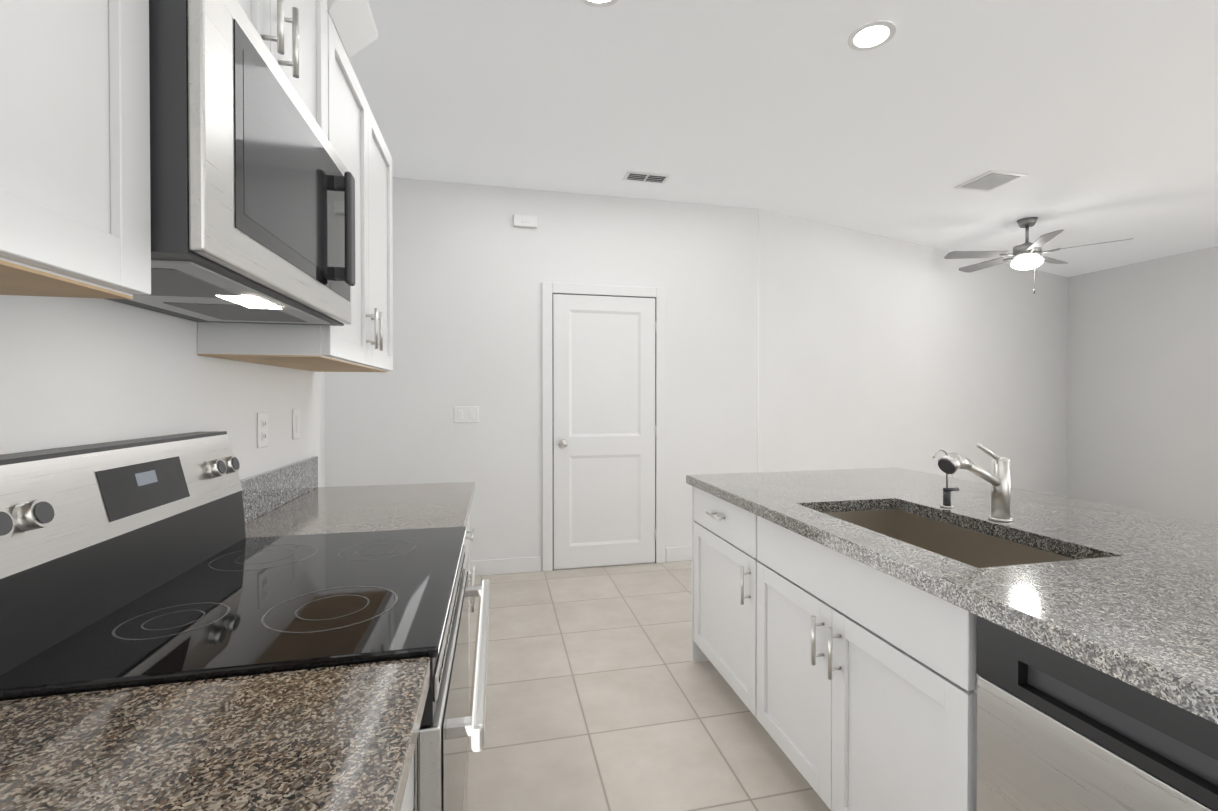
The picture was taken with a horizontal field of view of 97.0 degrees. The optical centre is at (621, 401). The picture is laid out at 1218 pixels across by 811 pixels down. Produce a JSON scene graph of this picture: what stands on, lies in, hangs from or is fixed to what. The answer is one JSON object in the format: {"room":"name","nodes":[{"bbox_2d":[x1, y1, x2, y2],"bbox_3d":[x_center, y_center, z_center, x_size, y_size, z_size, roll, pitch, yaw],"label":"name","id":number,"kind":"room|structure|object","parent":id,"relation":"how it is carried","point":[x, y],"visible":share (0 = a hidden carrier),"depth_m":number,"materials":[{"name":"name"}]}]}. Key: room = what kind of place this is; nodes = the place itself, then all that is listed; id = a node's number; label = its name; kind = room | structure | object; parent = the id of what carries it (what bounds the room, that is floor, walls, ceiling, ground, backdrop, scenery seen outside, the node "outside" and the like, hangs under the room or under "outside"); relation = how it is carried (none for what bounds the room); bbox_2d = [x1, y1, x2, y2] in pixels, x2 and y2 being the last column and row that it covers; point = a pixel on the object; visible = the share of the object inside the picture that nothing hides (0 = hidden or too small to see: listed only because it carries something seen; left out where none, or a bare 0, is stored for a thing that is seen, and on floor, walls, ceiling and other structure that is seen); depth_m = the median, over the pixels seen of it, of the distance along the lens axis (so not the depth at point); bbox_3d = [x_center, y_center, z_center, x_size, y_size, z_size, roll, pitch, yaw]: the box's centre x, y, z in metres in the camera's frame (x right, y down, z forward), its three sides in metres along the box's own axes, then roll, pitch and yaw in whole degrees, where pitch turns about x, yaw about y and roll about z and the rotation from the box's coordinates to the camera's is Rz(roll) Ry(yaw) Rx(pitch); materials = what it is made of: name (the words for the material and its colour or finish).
{"room":"kitchen","nodes":[
{"label":"kitchen","id":0,"kind":"room"},
{"bbox_2d":[0,295,319,486],"bbox_3d":[-0.747,-0.114,-0.365,0.120,2.800,5.540,0,1,-13],"label":"wall","id":1,"kind":"structure","parent":0,"point":[74,371],"depth_m":1.13,"materials":[{"name":"paint"}]},
{"bbox_2d":[0,0,359,355],"bbox_3d":[-0.437,-0.701,-0.633,0.360,1.160,4.288,0,1,-13],"label":"upper cabinet","id":2,"kind":"object","parent":1,"relation":"attached to","point":[75,215],"depth_m":0.64,"materials":[{"name":"white wood"}]},
{"bbox_2d":[103,0,354,325],"bbox_3d":[-0.803,-0.404,1.054,0.406,0.418,0.756,0,1,-13],"label":"microwave","id":3,"kind":"object","parent":2,"relation":"attached to","point":[252,194],"visible":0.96,"depth_m":0.85,"materials":[{"name":"grey metal"}]},
{"bbox_2d":[257,412,267,448],"bbox_3d":[-1.172,0.092,1.764,0.009,0.116,0.072,0,1,-13],"label":"electrical outlet plate","id":4,"kind":"object","parent":1,"relation":"attached to","point":[262,429],"depth_m":1.75,"materials":[{"name":"white plastic"}]},
{"bbox_2d":[198,32,392,371],"bbox_3d":[-1.042,-0.656,1.862,0.310,1.065,0.920,0,1,-13],"label":"upper cabinet","id":5,"kind":"object","parent":1,"relation":"attached to","point":[376,212],"depth_m":1.94,"materials":[{"name":"white wood"}]},
{"bbox_2d":[292,409,300,439],"bbox_3d":[-1.241,0.085,2.062,0.010,0.116,0.072,0,1,-13],"label":"switch plate","id":6,"kind":"object","parent":1,"relation":"attached to","point":[295,412],"depth_m":2.05,"materials":[{"name":"white plastic"}]},
{"bbox_2d":[320,372,324,486],"bbox_3d":[-1.762,-0.143,2.905,0.380,2.800,1.530,0,1,-13],"label":"wall","id":7,"kind":"structure","parent":0,"point":[322,430],"depth_m":3.59,"materials":[{"name":"paint"}]},
{"bbox_2d":[324,177,758,570],"bbox_3d":[-0.517,-0.153,4.040,3.320,2.800,0.124,0,1,-13],"label":"wall","id":8,"kind":"structure","parent":0,"point":[474,268],"depth_m":3.92,"materials":[{"name":"paint"}]},
{"bbox_2d":[454,406,478,422],"bbox_3d":[-1.106,0.092,3.839,0.170,0.116,0.010,0,1,-13],"label":"switch plate","id":9,"kind":"object","parent":8,"relation":"attached to","point":[466,414],"visible":1,"depth_m":3.84,"materials":[{"name":"white plastic"}]},
{"bbox_2d":[513,214,536,227],"bbox_3d":[-0.698,-1.309,3.908,0.170,0.080,0.036,0,1,-13],"label":"box","id":10,"kind":"object","parent":8,"relation":"attached to","point":[527,221],"visible":1,"depth_m":3.89,"materials":[{"name":"white plastic"}]},
{"bbox_2d":[470,546,691,575],"bbox_3d":[-0.445,1.192,4.001,3.193,0.110,0.014,0,1,-13],"label":"baseboard","id":11,"kind":"structure","parent":8,"relation":"attached to","point":[511,565],"depth_m":3.92,"materials":[{"name":"paint"}]},
{"bbox_2d":[542,282,665,570],"bbox_3d":[-0.113,0.186,4.030,0.946,2.123,0.088,0,1,-13],"label":"door","id":12,"kind":"structure","parent":8,"relation":"in","point":[603,424],"depth_m":4.06,"materials":[{"name":"paint"}]},
{"bbox_2d":[467,560,831,810],"bbox_3d":[2.553,1.314,2.128,8.430,0.100,9.120,0,1,-13],"label":"floor","id":13,"kind":"structure","parent":0,"point":[604,692],"depth_m":2.20,"materials":[{"name":"tile"}]},
{"bbox_2d":[0,431,489,810],"bbox_3d":[-0.646,0.676,1.100,0.726,1.194,0.762,0,1,-13],"label":"range","id":14,"kind":"object","parent":13,"relation":"on","point":[140,562],"visible":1,"depth_m":0.91,"materials":[{"name":"silver metal"}]},
{"bbox_2d":[404,768,413,810],"bbox_3d":[-0.512,0.849,0.302,0.630,0.865,0.850,0,1,-13],"label":"base cabinet","id":15,"kind":"object","parent":13,"relation":"on","point":[410,790],"depth_m":0.76,"materials":[{"name":"white wood"}]},
{"bbox_2d":[0,657,429,810],"bbox_3d":[-0.203,0.407,-0.982,0.653,0.040,3.483,0,1,-13],"label":"countertop","id":16,"kind":"structure","parent":15,"relation":"on","point":[336,738],"depth_m":0.59,"materials":[{"name":"stone"}]},
{"bbox_2d":[463,516,471,663],"bbox_3d":[-0.882,0.834,1.895,0.630,0.865,0.885,0,1,-13],"label":"base cabinet","id":17,"kind":"object","parent":13,"relation":"on","point":[467,539],"depth_m":2.33,"materials":[{"name":"white wood"}]},
{"bbox_2d":[245,482,474,543],"bbox_3d":[-0.871,0.381,1.895,0.653,0.040,0.887,0,1,-13],"label":"countertop","id":18,"kind":"structure","parent":17,"relation":"on","point":[343,509],"depth_m":1.79,"materials":[{"name":"grey stone"}]},
{"bbox_2d":[687,483,1217,810],"bbox_3d":[1.217,0.849,0.191,0.684,0.864,5.118,0,1,-13],"label":"kitchen island","id":19,"kind":"object","parent":13,"relation":"on","point":[835,613],"depth_m":1.47,"materials":[{"name":"white wood"}]},
{"bbox_2d":[686,468,1217,714],"bbox_3d":[1.475,0.396,0.253,1.194,0.040,5.130,0,1,-13],"label":"island countertop","id":20,"kind":"structure","parent":19,"relation":"on","point":[1135,592],"depth_m":1.24,"materials":[{"name":"grey stone"}]},
{"bbox_2d":[938,475,957,506],"bbox_3d":[1.117,0.282,1.848,0.040,0.158,0.040,0,1,-13],"label":"soap dispenser","id":21,"kind":"object","parent":20,"relation":"on","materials":[{"name":"metal"}]},
{"bbox_2d":[830,507,1069,562],"bbox_3d":[0.906,0.505,1.601,0.423,0.226,0.755,0,1,-13],"label":"sink","id":22,"kind":"object","parent":20,"relation":"in","point":[974,543],"depth_m":1.78,"materials":[{"name":"brown metal"}]},
{"bbox_2d":[934,443,1017,522],"bbox_3d":[1.064,0.244,1.615,0.274,0.238,0.090,0,1,-13],"label":"faucet","id":23,"kind":"object","parent":20,"relation":"on","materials":[{"name":"silver metal"}]},
{"bbox_2d":[976,615,1217,810],"bbox_3d":[1.056,0.845,0.848,0.585,0.861,0.596,0,1,-13],"label":"dishwasher","id":24,"kind":"object","parent":13,"relation":"on","point":[1057,731],"visible":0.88,"depth_m":0.89,"materials":[{"name":"grey metal"}]},
{"bbox_2d":[349,0,1217,276],"bbox_3d":[2.553,-1.586,2.103,8.430,0.100,9.120,0,1,-13],"label":"ceiling","id":25,"kind":"structure","parent":0,"point":[1096,121],"depth_m":2.84,"materials":[{"name":"paint"}]},
{"bbox_2d":[580,0,618,6],"bbox_3d":[-0.084,-1.532,1.999,0.184,0.004,0.184,0,1,-13],"label":"recessed light","id":26,"kind":"object","parent":25,"relation":"in","point":[599,3],"visible":1,"depth_m":2.07,"materials":[{"name":"white plastic"}]},
{"bbox_2d":[623,171,669,183],"bbox_3d":[0.172,-1.545,3.716,0.300,0.008,0.150,0,1,-13],"label":"ceiling vent","id":27,"kind":"object","parent":25,"relation":"in","point":[645,177],"visible":1,"depth_m":3.71,"materials":[{"name":"white plastic"}]},
{"bbox_2d":[848,21,895,50],"bbox_3d":[1.050,-1.534,2.262,0.184,0.004,0.184,0,1,-13],"label":"recessed light","id":28,"kind":"object","parent":25,"relation":"in","point":[867,36],"visible":1,"depth_m":2.25,"materials":[{"name":"white plastic"}]},
{"bbox_2d":[954,170,1027,191],"bbox_3d":[2.589,-1.545,3.785,0.300,0.009,0.310,0,1,-13],"label":"ceiling vent","id":29,"kind":"object","parent":25,"relation":"in","point":[989,180],"visible":1,"depth_m":3.77,"materials":[{"name":"white plastic"}]},
{"bbox_2d":[944,217,1133,293],"bbox_3d":[3.463,-1.238,4.663,1.281,0.640,1.218,0,1,-13],"label":"fan","id":30,"kind":"object","parent":25,"relation":"hanging from","point":[1027,254],"visible":1,"depth_m":4.59,"materials":[{"name":"silver metal"}]},
{"bbox_2d":[759,209,1067,492],"bbox_3d":[3.494,-0.168,5.724,5.494,2.800,0.120,0,1,-29],"label":"wall","id":31,"kind":"structure","parent":0,"point":[877,351],"depth_m":5.24,"materials":[{"name":"paint"}]},
{"bbox_2d":[1044,489,1067,497],"bbox_3d":[3.526,1.177,5.677,5.494,0.110,0.014,0,1,-29],"label":"baseboard","id":32,"kind":"structure","parent":31,"relation":"attached to","point":[1063,493],"depth_m":6.75,"materials":[{"name":"paint"}]},
{"bbox_2d":[1067,246,1217,523],"bbox_3d":[6.587,-0.145,3.113,0.120,2.800,9.000,0,1,-13],"label":"wall","id":33,"kind":"structure","parent":0,"point":[1142,397],"depth_m":6.00,"materials":[{"name":"paint"}]}
]}

